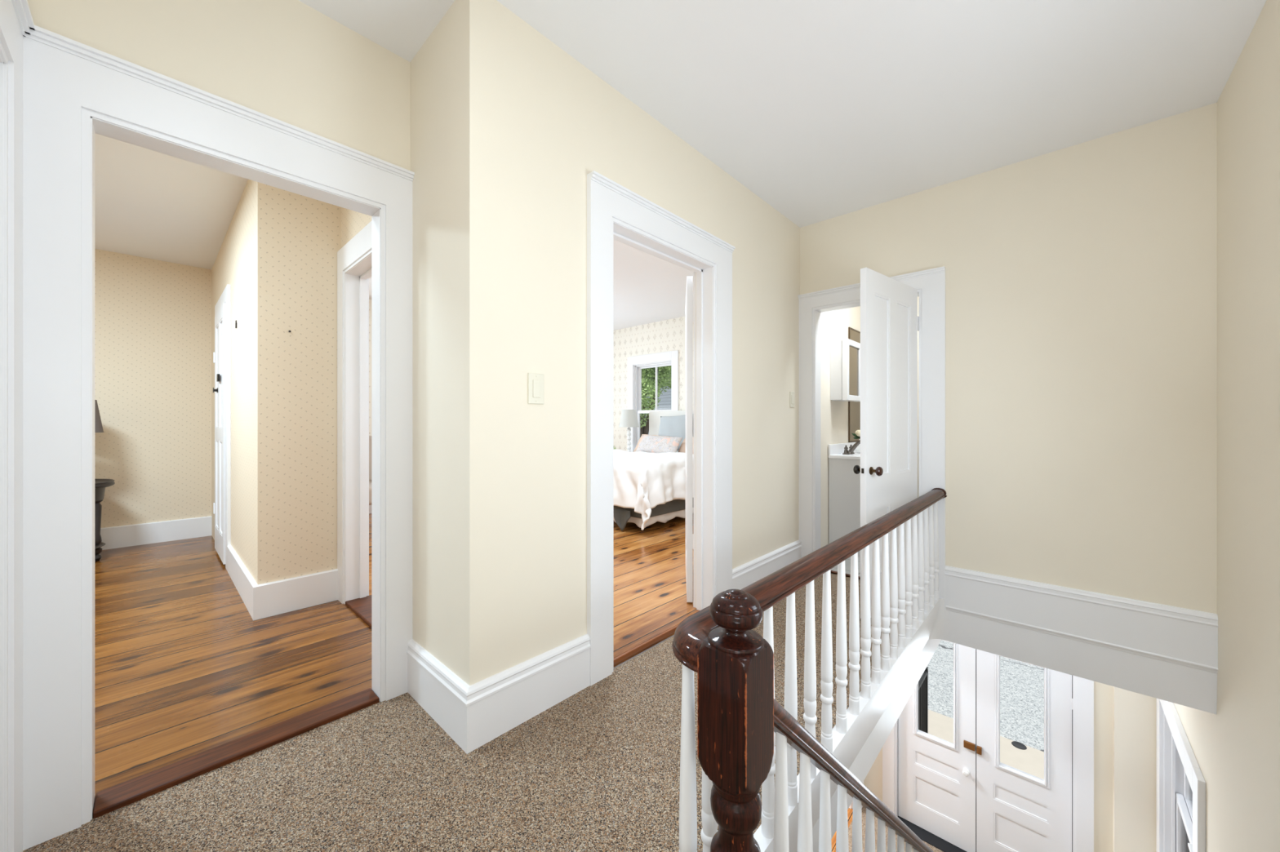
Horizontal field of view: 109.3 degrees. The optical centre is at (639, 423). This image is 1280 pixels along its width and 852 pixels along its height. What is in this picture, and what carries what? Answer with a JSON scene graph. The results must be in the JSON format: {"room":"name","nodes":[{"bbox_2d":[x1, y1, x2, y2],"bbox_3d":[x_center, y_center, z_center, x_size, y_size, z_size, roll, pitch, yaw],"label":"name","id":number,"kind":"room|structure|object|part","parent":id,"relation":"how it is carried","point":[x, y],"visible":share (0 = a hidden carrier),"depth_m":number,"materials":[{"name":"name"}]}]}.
{"room":"upstairs landing","nodes":[
{"label":"upstairs landing","id":0,"kind":"room"},
{"bbox_2d":[94,248,211,528],"bbox_3d":[-5.182,-0.204,3.676,0.200,2.648,3.550,0,0,43],"label":"wall","id":1,"kind":"structure","parent":0,"point":[153,317],"depth_m":4.22,"materials":[{"name":"paper"}]},
{"bbox_2d":[100,515,211,550],"bbox_3d":[-5.281,1.021,3.406,0.022,0.198,3.020,0,0,43],"label":"baseboard","id":2,"kind":"structure","parent":1,"relation":"attached to","point":[121,536],"depth_m":4.22,"materials":[{"name":"white wood"}]},
{"bbox_2d":[27,0,410,170],"bbox_3d":[-2.142,-0.204,0.723,0.085,2.648,3.350,0,0,43],"label":"wall","id":3,"kind":"structure","parent":0,"point":[288,61],"depth_m":1.58,"materials":[{"name":"beige paint"}]},
{"bbox_2d":[22,25,414,850],"bbox_3d":[-1.327,0.037,1.570,0.130,2.165,1.000,0,0,43],"label":"trim","id":4,"kind":"structure","parent":3,"relation":"attached to","point":[73,91],"depth_m":1.27,"materials":[{"name":"white wood"}]},
{"bbox_2d":[93,688,378,818],"bbox_3d":[-1.336,1.116,1.591,0.107,0.028,0.737,0,0,43],"label":"trim","id":5,"kind":"structure","parent":3,"relation":"attached to","point":[108,800],"depth_m":1.51,"materials":[{"name":"brown wood"}]},
{"bbox_2d":[94,535,371,798],"bbox_3d":[-3.661,1.132,2.232,4.195,0.036,3.500,0,0,43],"label":"floor","id":6,"kind":"structure","parent":0,"point":[184,669],"depth_m":2.15,"materials":[{"name":"brown wood"}]},
{"bbox_2d":[94,479,115,561],"bbox_3d":[-4.565,0.792,3.547,0.612,0.644,0.612,0,0,43],"label":"side table","id":7,"kind":"object","parent":6,"relation":"on","point":[100,485],"visible":0.15,"depth_m":3.66,"materials":[{"name":"brown wood"}]},
{"bbox_3d":[-4.402,0.852,3.671,0.081,0.524,0.081,0,0,43],"label":"leg","id":8,"kind":"part","parent":7,"relation":"part of","materials":[{"name":"brown wood"}]},
{"bbox_2d":[94,400,103,432],"bbox_3d":[-4.538,0.148,3.577,0.410,0.676,0.410,0,0,43],"label":"table lamp","id":9,"kind":"object","parent":7,"relation":"on","point":[98,424],"visible":0.06,"depth_m":3.66,"materials":[{"name":"grey"}]},
{"bbox_2d":[94,542,105,549],"bbox_3d":[-4.565,0.993,3.547,0.510,0.018,0.510,0,0,43],"label":"shelf","id":10,"kind":"object","parent":7,"relation":"attached to","point":[97,545],"depth_m":3.66,"materials":[{"name":"brown wood"}]},
{"bbox_2d":[211,179,341,584],"bbox_3d":[-3.043,-0.204,3.753,2.834,2.648,0.530,0,0,43],"label":"wall","id":11,"kind":"structure","parent":0,"point":[277,253],"depth_m":2.76,"materials":[{"name":"paper"}]},
{"bbox_2d":[212,302,225,564],"bbox_3d":[-3.480,0.080,3.752,0.725,2.020,0.060,0,0,43],"label":"door","id":12,"kind":"structure","parent":11,"relation":"in","point":[219,356],"depth_m":3.71,"materials":[{"name":"white paint"}]},
{"bbox_3d":[-3.547,-0.275,3.794,0.080,0.040,0.030,0,0,43],"label":"knob","id":13,"kind":"part","parent":12,"relation":"part of","materials":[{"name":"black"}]},
{"bbox_2d":[214,284,231,569],"bbox_3d":[-3.453,0.035,3.756,0.950,2.170,0.022,0,0,43],"label":"trim","id":14,"kind":"structure","parent":11,"relation":"attached to","point":[225,297],"depth_m":3.44,"materials":[{"name":"white wood"}]},
{"bbox_2d":[226,545,337,620],"bbox_3d":[-2.504,1.021,3.156,1.276,0.198,0.432,0,0,43],"label":"baseboard","id":15,"kind":"structure","parent":11,"relation":"attached to","point":[269,599],"depth_m":2.73,"materials":[{"name":"white wood"}]},
{"bbox_2d":[341,207,371,248],"bbox_3d":[-1.402,-0.204,2.512,1.261,2.648,0.120,0,0,43],"label":"wall","id":16,"kind":"structure","parent":0,"point":[353,222],"depth_m":2.75,"materials":[{"name":"paint"}]},
{"bbox_2d":[337,221,371,604],"bbox_3d":[-1.487,0.018,2.575,1.042,2.205,0.142,0,0,43],"label":"trim","id":17,"kind":"structure","parent":16,"relation":"attached to","point":[354,258],"depth_m":2.83,"materials":[{"name":"white wood"}]},
{"bbox_2d":[345,595,371,628],"bbox_3d":[-1.478,1.111,2.587,0.785,0.029,0.152,0,0,43],"label":"trim","id":18,"kind":"structure","parent":16,"relation":"attached to","point":[362,607],"depth_m":2.70,"materials":[{"name":"brown wood"}]},
{"bbox_2d":[368,299,371,435],"bbox_3d":[-2.550,-0.204,6.554,0.150,2.648,4.250,0,0,43],"label":"wall","id":19,"kind":"structure","parent":0,"point":[370,300],"depth_m":5.61,"materials":[{"name":"paint"}]},
{"bbox_2d":[368,505,371,513],"bbox_3d":[-2.487,1.021,6.496,0.022,0.198,4.250,0,0,43],"label":"baseboard","id":20,"kind":"structure","parent":19,"relation":"attached to","point":[370,506],"depth_m":5.59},
{"bbox_2d":[410,0,491,685],"bbox_3d":[-0.784,-0.204,1.803,0.610,2.648,0.080,0,0,43],"label":"wall","id":21,"kind":"structure","parent":0,"point":[451,73],"depth_m":1.66,"materials":[{"name":"beige paint"}]},
{"bbox_2d":[406,634,590,754],"bbox_3d":[-0.592,1.012,1.915,0.529,0.215,0.552,0,0,43],"label":"baseboard","id":22,"kind":"structure","parent":21,"relation":"attached to","point":[473,716],"depth_m":1.70,"materials":[{"name":"white wood"}]},
{"bbox_2d":[22,513,889,851],"bbox_3d":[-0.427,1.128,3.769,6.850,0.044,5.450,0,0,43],"label":"floor","id":23,"kind":"structure","parent":0,"point":[597,770],"depth_m":1.44,"materials":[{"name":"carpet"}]},
{"bbox_2d":[368,435,371,505],"bbox_3d":[-2.866,0.622,4.863,0.715,0.975,0.720,0,0,43],"label":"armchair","id":24,"kind":"object","parent":23,"relation":"on","point":[370,437],"visible":0.02,"depth_m":5.05,"materials":[{"name":"beige fabric"}]},
{"bbox_3d":[-2.824,0.730,4.824,0.600,0.180,0.620,0,0,43],"label":"seat","id":25,"kind":"part","parent":24,"relation":"part of","materials":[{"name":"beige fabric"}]},
{"bbox_3d":[-3.058,0.401,5.042,0.190,0.532,0.638,0,0,43],"label":"backrest","id":26,"kind":"part","parent":24,"relation":"part of","materials":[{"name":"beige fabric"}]},
{"bbox_2d":[613,410,685,531],"bbox_3d":[0.098,0.465,5.639,1.580,1.290,1.893,0,0,43],"label":"bed","id":27,"kind":"object","parent":23,"relation":"on","point":[664,513],"visible":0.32,"depth_m":4.85,"materials":[{"name":"white fabric"}]},
{"bbox_2d":[613,507,631,531],"bbox_3d":[-0.182,0.992,4.653,0.273,0.220,0.065,0,0,43],"label":"blanket","id":28,"kind":"object","parent":27,"relation":"on","point":[621,517],"depth_m":4.66,"materials":[{"name":"grey fabric"}]},
{"bbox_2d":[613,448,685,530],"bbox_3d":[-0.264,0.714,5.430,1.976,0.738,1.245,0,0,43],"label":"duvet","id":29,"kind":"object","parent":27,"relation":"on","point":[643,481],"visible":0.54,"depth_m":4.60,"materials":[{"name":"white fabric"}]},
{"bbox_2d":[635,435,683,453],"bbox_3d":[0.237,0.280,5.833,0.669,0.251,0.208,0,0,39],"label":"pillow","id":30,"kind":"object","parent":29,"relation":"on","point":[648,443],"visible":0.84,"depth_m":5.75,"materials":[{"name":"white fabric"}]},
{"bbox_2d":[632,434,667,452],"bbox_3d":[0.151,0.290,6.226,0.496,0.277,0.224,0,0,37],"label":"pillow","id":31,"kind":"object","parent":27,"relation":"on","point":[638,442],"visible":0.16,"depth_m":6.29,"materials":[{"name":"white fabric"}]},
{"bbox_3d":[0.725,0.345,6.301,1.560,1.050,0.070,0,0,43],"label":"headboard","id":32,"kind":"part","parent":27,"relation":"part of","materials":[{"name":"fabric"}]},
{"bbox_2d":[657,414,685,450],"bbox_3d":[0.480,0.135,6.235,0.609,0.553,0.251,0,0,37],"label":"pillow","id":33,"kind":"object","parent":27,"relation":"on","point":[669,426],"visible":0.51,"depth_m":6.19,"materials":[{"name":"blue fabric"}]},
{"bbox_2d":[678,438,685,453],"bbox_3d":[0.697,0.310,5.652,0.259,0.302,0.538,0,0,-43],"label":"pillow","id":34,"kind":"object","parent":27,"relation":"on","point":[682,448],"visible":0.09,"depth_m":5.71,"materials":[{"name":"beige fabric"}]},
{"bbox_2d":[697,589,773,851],"bbox_3d":[0.178,0.715,0.844,0.105,0.810,0.105,0,0,43],"label":"newel post","id":35,"kind":"object","parent":23,"relation":"on","point":[735,664],"visible":1,"depth_m":0.81,"materials":[{"name":"brown wood"}]},
{"bbox_2d":[671,488,946,851],"bbox_3d":[0.995,0.767,1.889,0.122,0.706,2.740,0,0,43],"label":"landing railing","id":36,"kind":"object","parent":23,"relation":"on","point":[903,601],"visible":0.86,"depth_m":1.54,"materials":[{"name":"white wood"}]},
{"bbox_3d":[0.995,0.444,1.887,0.120,0.054,2.744,0,0,43],"label":"handrail","id":37,"kind":"part","parent":36,"relation":"part of","materials":[{"name":"brown wood"}]},
{"bbox_2d":[827,442,860,557],"bbox_3d":[2.128,0.652,4.122,0.500,0.935,0.900,0,0,43],"label":"vanity","id":38,"kind":"object","parent":23,"relation":"on","point":[844,485],"visible":0.19,"depth_m":3.89,"materials":[{"name":"white wood"}]},
{"bbox_2d":[828,451,860,459],"bbox_3d":[2.128,0.290,4.122,0.500,0.030,0.900,0,0,43],"label":"countertop","id":39,"kind":"structure","parent":38,"relation":"on","point":[856,455],"depth_m":3.90,"materials":[{"name":"white stone"}]},
{"bbox_2d":[842,440,860,454],"bbox_3d":[1.894,0.206,4.033,0.176,0.137,0.225,0,0,-21],"label":"faucet","id":40,"kind":"object","parent":39,"relation":"on","point":[856,444],"visible":0.84,"depth_m":4.03,"materials":[{"name":"silver metal"}]},
{"bbox_3d":[1.827,0.234,4.032,0.060,0.082,0.070,0,0,43],"label":"handle","id":41,"kind":"part","parent":40,"relation":"part of","materials":[{"name":"silver metal"}]},
{"bbox_3d":[1.936,0.206,4.027,0.202,0.137,0.056,0,0,43],"label":"spout","id":42,"kind":"part","parent":40,"relation":"part of","materials":[{"name":"silver metal"}]},
{"bbox_2d":[855,439,860,453],"bbox_3d":[2.044,0.211,4.200,0.100,0.128,0.100,0,0,43],"label":"vase","id":43,"kind":"object","parent":39,"relation":"on","point":[858,448],"visible":0.3,"depth_m":4.18,"materials":[{"name":"white ceramic"}]},
{"bbox_2d":[851,430,860,439],"bbox_3d":[2.036,0.117,4.207,0.124,0.110,0.102,0,0,43],"label":"flower","id":44,"kind":"object","parent":43,"relation":"on","point":[857,434],"visible":0.39,"depth_m":4.20,"materials":[{"name":"beige plant"}]},
{"bbox_2d":[812,639,941,851],"bbox_3d":[1.545,1.492,2.658,0.055,0.205,4.400,0,0,43],"label":"beam","id":45,"kind":"structure","parent":23,"relation":"attached to","point":[867,756],"depth_m":2.24,"materials":[{"name":"white wood"}]},
{"bbox_3d":[-0.296,0.808,6.817,0.460,0.625,0.560,0,0,43],"label":"nightstand","id":46,"kind":"object","parent":23,"relation":"on","visible":0},
{"bbox_2d":[618,409,639,452],"bbox_3d":[-0.164,0.145,6.790,0.300,0.699,0.300,0,0,43],"label":"table lamp","id":47,"kind":"object","parent":46,"relation":"on","point":[628,418],"visible":0.88,"depth_m":6.69,"materials":[{"name":"white"}]},
{"bbox_3d":[-0.164,-0.073,6.790,0.300,0.262,0.300,0,0,43],"label":"lamp shade","id":48,"kind":"part","parent":47,"relation":"part of","materials":[{"name":"grey fabric"}]},
{"bbox_2d":[491,0,860,675],"bbox_3d":[0.914,-0.204,3.263,0.105,2.648,4.370,0,0,43],"label":"wall","id":49,"kind":"structure","parent":0,"point":[555,122],"depth_m":1.89,"materials":[{"name":"beige paint"}]},
{"bbox_2d":[528,373,543,404],"bbox_3d":[-0.402,-0.134,1.760,0.009,0.118,0.072,0,0,43],"label":"light switch","id":50,"kind":"object","parent":49,"relation":"attached to","point":[535,381],"visible":1,"depth_m":1.75,"materials":[{"name":"beige plastic"}]},
{"bbox_2d":[613,624,678,665],"bbox_3d":[0.111,1.118,2.382,0.015,0.024,0.797,0,0,43],"label":"trim","id":51,"kind":"structure","parent":49,"relation":"attached to","point":[666,633],"depth_m":2.28,"materials":[{"name":"orange wood"}]},
{"bbox_2d":[586,170,735,686],"bbox_3d":[0.136,0.025,2.391,0.150,2.190,1.137,0,0,43],"label":"trim","id":52,"kind":"structure","parent":49,"relation":"attached to","point":[614,211],"depth_m":2.18,"materials":[{"name":"white wood"}]},
{"bbox_2d":[732,539,801,590],"bbox_3d":[0.899,1.012,3.153,0.024,0.215,1.019,0,0,43],"label":"baseboard","id":53,"kind":"structure","parent":49,"relation":"attached to","point":[744,575],"depth_m":3.09,"materials":[{"name":"white wood"}]},
{"bbox_2d":[827,442,856,454],"bbox_3d":[1.951,0.230,4.286,0.018,0.090,0.900,0,0,43],"label":"backsplash","id":54,"kind":"structure","parent":49,"relation":"attached to","point":[833,449],"depth_m":4.09,"materials":[{"name":"white stone"}]},
{"bbox_2d":[830,338,860,401],"bbox_3d":[1.858,-0.465,4.096,0.150,0.534,0.375,0,0,43],"label":"medicine cabinet","id":55,"kind":"object","parent":49,"relation":"attached to","point":[845,354],"visible":0.94,"depth_m":3.98,"materials":[{"name":"white wood"}]},
{"bbox_3d":[1.896,-0.465,4.061,0.048,0.534,0.375,0,0,43],"label":"door frame","id":56,"kind":"part","parent":55,"relation":"part of","materials":[{"name":"white paint"}]},
{"bbox_2d":[848,346,858,395],"bbox_3d":[1.900,-0.464,4.057,0.006,0.442,0.295,0,0,43],"label":"mirror glass","id":57,"kind":"object","parent":55,"relation":"attached to","point":[853,350],"depth_m":4.06,"materials":[{"name":"brown"}]},
{"bbox_2d":[848,327,860,442],"bbox_3d":[2.217,-0.369,4.585,0.011,1.106,0.634,0,0,43],"label":"wall mirror","id":58,"kind":"object","parent":49,"relation":"attached to","point":[854,407],"visible":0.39,"depth_m":4.44,"materials":[{"name":"brown mirror"}]},
{"bbox_2d":[94,0,1266,330],"bbox_3d":[-1.207,-1.603,2.890,7.200,0.150,8.100,0,0,43],"label":"ceiling","id":59,"kind":"structure","parent":0,"point":[823,110],"depth_m":2.06,"materials":[{"name":"white paint"}]},
{"bbox_2d":[695,272,696,608],"bbox_3d":[0.914,-0.204,3.345,0.006,2.648,4.250,0,0,43],"label":"wall","id":60,"kind":"structure","parent":0,"point":[695,273],"depth_m":2.72,"materials":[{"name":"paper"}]},
{"bbox_2d":[685,275,693,602],"bbox_3d":[0.345,0.098,3.169,0.048,2.000,0.790,0,0,5],"label":"door","id":61,"kind":"structure","parent":60,"relation":"in","point":[689,293],"depth_m":2.79,"materials":[{"name":"white paint"}]},
{"bbox_2d":[613,296,1113,851],"bbox_3d":[1.468,1.561,5.819,7.145,6.178,0.146,0,0,43],"label":"wall","id":62,"kind":"structure","parent":0,"point":[1103,693],"depth_m":4.79,"materials":[{"name":"beige paint"}]},
{"bbox_2d":[626,350,678,452],"bbox_3d":[0.212,-0.158,6.939,1.060,1.795,0.200,0,0,43],"label":"window","id":63,"kind":"structure","parent":62,"relation":"in","point":[635,364],"depth_m":7.09,"materials":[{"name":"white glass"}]},
{"bbox_3d":[0.225,-0.150,6.953,0.780,1.540,0.160,0,0,43],"label":"frame","id":64,"kind":"part","parent":63,"relation":"part of","materials":[{"name":"white wood"}]},
{"bbox_3d":[0.229,0.194,6.958,0.752,0.788,0.032,0,0,43],"label":"sash","id":65,"kind":"part","parent":63,"relation":"part of","materials":[{"name":"white wood"}]},
{"bbox_3d":[0.253,-0.534,6.983,0.752,0.748,0.032,0,0,43],"label":"sash","id":66,"kind":"part","parent":63,"relation":"part of","materials":[{"name":"white wood"}]},
{"bbox_2d":[897,640,975,851],"bbox_3d":[2.889,3.003,4.455,0.650,2.070,0.088,0,0,43],"label":"door","id":67,"kind":"structure","parent":62,"relation":"in","point":[936,776],"depth_m":4.39,"materials":[{"name":"white paint"}]},
{"bbox_3d":[2.888,2.600,4.450,0.368,1.053,0.016,0,0,43],"label":"glazing moulding","id":68,"kind":"part","parent":67,"relation":"part of","materials":[{"name":"white paint"}]},
{"bbox_3d":[3.061,3.283,4.268,0.052,0.052,0.048,0,0,43],"label":"knob","id":69,"kind":"part","parent":67,"relation":"part of","materials":[{"name":"white ceramic"}]},
{"bbox_2d":[882,675,1093,851],"bbox_3d":[3.132,2.895,4.239,1.555,2.310,0.164,0,0,43],"label":"trim","id":70,"kind":"structure","parent":62,"relation":"attached to","point":[1082,688],"depth_m":3.72,"materials":[{"name":"white wood"}]},
{"bbox_2d":[975,648,1072,851],"bbox_3d":[3.380,3.003,4.016,0.672,2.070,0.064,0,0,43],"label":"door","id":71,"kind":"structure","parent":62,"relation":"in","point":[1017,811],"depth_m":4.01,"materials":[{"name":"white paint"}]},
{"bbox_3d":[3.364,2.600,4.009,0.368,1.053,0.016,0,0,43],"label":"glazing moulding","id":72,"kind":"part","parent":71,"relation":"part of","materials":[{"name":"white paint"}]},
{"bbox_2d":[831,806,943,851],"bbox_3d":[0.214,4.075,3.141,5.045,0.050,5.500,0,0,43],"label":"floor","id":73,"kind":"structure","parent":0,"point":[934,849],"depth_m":4.46,"materials":[{"name":"wood"}]},
{"bbox_2d":[897,816,966,851],"bbox_3d":[3.108,4.046,4.209,1.310,0.008,0.200,0,0,43],"label":"doormat","id":74,"kind":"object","parent":73,"relation":"on","point":[924,835],"depth_m":4.41,"materials":[{"name":"black rubber"}]},
{"bbox_3d":[1.627,2.610,1.707,1.023,2.880,3.076,0,0,43],"label":"stairs","id":75,"kind":"structure","parent":73,"relation":"on","visible":0},
{"bbox_2d":[773,699,933,851],"bbox_3d":[1.324,2.316,2.095,0.106,3.630,3.328,0,0,43],"label":"stair railing","id":76,"kind":"object","parent":75,"relation":"on","point":[787,729],"visible":0.99,"depth_m":1.17,"materials":[{"name":"white wood"}]},
{"bbox_2d":[926,640,1044,751],"bbox_3d":[23.258,4.660,25.108,80.000,0.120,51.550,0,0,43],"label":"ground","id":77,"kind":"structure","parent":0,"point":[1021,684],"depth_m":7.72,"materials":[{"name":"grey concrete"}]},
{"bbox_2d":[640,365,671,437],"bbox_3d":[0.134,0.076,16.806,4.149,9.010,4.174,0,0,34],"label":"tree","id":78,"kind":"object","parent":77,"relation":"on","point":[648,386],"visible":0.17,"depth_m":15.80,"materials":[{"name":"green plant"}]},
{"bbox_2d":[641,373,671,435],"bbox_3d":[3.350,-0.155,26.204,5.500,9.450,7.600,0,0,43],"label":"house","id":79,"kind":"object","parent":77,"relation":"on","point":[664,403],"visible":0.02,"depth_m":23.35,"materials":[{"name":"grey"}]},
{"bbox_2d":[928,709,1044,779],"bbox_3d":[4.686,4.620,5.058,80.000,0.100,3.110,0,0,43],"label":"ground","id":80,"kind":"structure","parent":0,"point":[1030,761],"depth_m":6.33,"materials":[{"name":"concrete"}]},
{"bbox_2d":[918,666,928,733],"bbox_3d":[3.272,3.835,5.386,0.040,1.470,1.150,0,0,43],"label":"iron railing","id":81,"kind":"object","parent":80,"relation":"on","point":[923,682],"visible":0.16,"depth_m":5.70,"materials":[{"name":"black metal"}]},
{"bbox_2d":[1011,741,1026,750],"bbox_3d":[5.375,4.566,6.442,0.170,0.008,0.170,0,0,43],"label":"utility cover","id":82,"kind":"object","parent":80,"relation":"on","point":[1019,745],"visible":1,"depth_m":6.43,"materials":[{"name":"black metal"}]},
{"bbox_2d":[800,102,1217,613],"bbox_3d":[1.994,-0.194,2.929,2.145,2.668,0.100,0,0,43],"label":"wall","id":83,"kind":"structure","parent":0,"point":[1081,279],"depth_m":2.48,"materials":[{"name":"beige paint"}]},
{"bbox_2d":[830,570,860,578],"bbox_3d":[1.617,1.119,3.261,0.691,0.011,0.035,0,0,43],"label":"trim","id":84,"kind":"structure","parent":83,"relation":"attached to","point":[831,571],"depth_m":3.35,"materials":[{"name":"brown wood"}]},
{"bbox_2d":[797,266,945,599],"bbox_3d":[1.621,0.064,3.247,0.955,2.112,0.142,0,0,43],"label":"trim","id":85,"kind":"structure","parent":83,"relation":"attached to","point":[930,284],"depth_m":3.00,"materials":[{"name":"white wood"}]},
{"bbox_2d":[853,267,919,618],"bbox_3d":[1.549,0.116,2.791,0.741,1.985,0.158,0,0,-38],"label":"door","id":86,"kind":"structure","parent":83,"relation":"in","point":[890,320],"depth_m":2.72,"materials":[{"name":"white paint"}]},
{"bbox_3d":[1.267,0.270,2.650,0.054,0.054,0.034,0,0,-38],"label":"knob","id":87,"kind":"part","parent":86,"relation":"part of","materials":[{"name":"black metal"}]},
{"bbox_3d":[1.261,0.263,2.567,0.002,0.230,0.022,0,0,-38],"label":"latch plate","id":88,"kind":"part","parent":86,"relation":"part of","materials":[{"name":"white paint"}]},
{"bbox_3d":[1.343,0.270,2.552,0.054,0.054,0.034,0,0,-38],"label":"knob","id":89,"kind":"part","parent":86,"relation":"part of","materials":[{"name":"brown metal"}]},
{"bbox_2d":[944,565,1217,673],"bbox_3d":[2.340,1.050,2.523,1.086,0.284,0.026,0,0,43],"label":"baseboard","id":90,"kind":"structure","parent":83,"relation":"attached to","point":[1184,637],"depth_m":2.44,"materials":[{"name":"white wood"}]},
{"bbox_2d":[1113,686,1156,851],"bbox_3d":[3.812,2.720,3.489,0.240,2.660,0.100,0,0,43],"label":"wall","id":91,"kind":"structure","parent":0,"point":[1135,714],"depth_m":3.46,"materials":[{"name":"beige paint"}]},
{"bbox_2d":[1173,0,1279,851],"bbox_3d":[2.144,1.311,1.402,0.150,5.678,5.670,0,0,43],"label":"wall","id":92,"kind":"structure","parent":0,"point":[1236,749],"depth_m":1.81,"materials":[{"name":"beige paint"}]},
{"bbox_2d":[753,597,1217,851],"bbox_3d":[1.418,1.253,1.612,1.200,0.274,2.692,0,0,43],"label":"trim","id":93,"kind":"structure","parent":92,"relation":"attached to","point":[1184,686],"depth_m":2.35,"materials":[{"name":"white wood"}]},
{"bbox_2d":[1156,698,1205,851],"bbox_3d":[3.396,2.650,2.805,0.200,1.620,1.420,0,0,43],"label":"window","id":94,"kind":"structure","parent":92,"relation":"in","point":[1180,781],"depth_m":3.16,"materials":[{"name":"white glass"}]},
{"bbox_3d":[3.410,2.660,2.791,0.160,1.360,1.130,0,0,43],"label":"frame","id":95,"kind":"part","parent":94,"relation":"part of","materials":[{"name":"white wood"}]},
{"bbox_3d":[3.415,2.954,2.787,0.032,0.708,1.102,0,0,43],"label":"sash","id":96,"kind":"part","parent":94,"relation":"part of","materials":[{"name":"white wood"}]},
{"bbox_3d":[3.415,2.954,2.787,0.004,0.628,1.010,0,0,43],"label":"glass pane","id":97,"kind":"part","parent":94,"relation":"part of","materials":[{"name":"clear glass"}]},
{"bbox_3d":[3.440,2.316,2.763,0.032,0.648,1.102,0,0,43],"label":"sash","id":98,"kind":"part","parent":94,"relation":"part of","materials":[{"name":"white wood"}]},
{"bbox_3d":[3.440,2.316,2.763,0.004,0.568,1.010,0,0,43],"label":"glass pane","id":99,"kind":"part","parent":94,"relation":"part of","materials":[{"name":"glass"}]},
{"bbox_3d":[0.586,2.720,3.001,0.100,2.660,5.200,0,0,43],"label":"wall","id":100,"kind":"structure","parent":0,"visible":0},
{"bbox_2d":[848,782,863,808],"bbox_3d":[1.913,2.935,4.417,0.124,2.230,1.240,0,0,43],"label":"trim","id":101,"kind":"structure","parent":100,"relation":"attached to","point":[851,804],"depth_m":4.77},
{"bbox_3d":[-0.745,-0.204,0.281,2.565,2.648,0.100,0,0,43],"label":"wall","id":102,"kind":"structure","parent":0,"visible":0},
{"bbox_2d":[0,0,34,851],"bbox_3d":[-1.275,0.037,0.816,1.060,2.165,0.125,0,0,43],"label":"trim","id":103,"kind":"structure","parent":102,"relation":"attached to","point":[15,16],"depth_m":1.11,"materials":[{"name":"white wood"}]}
]}

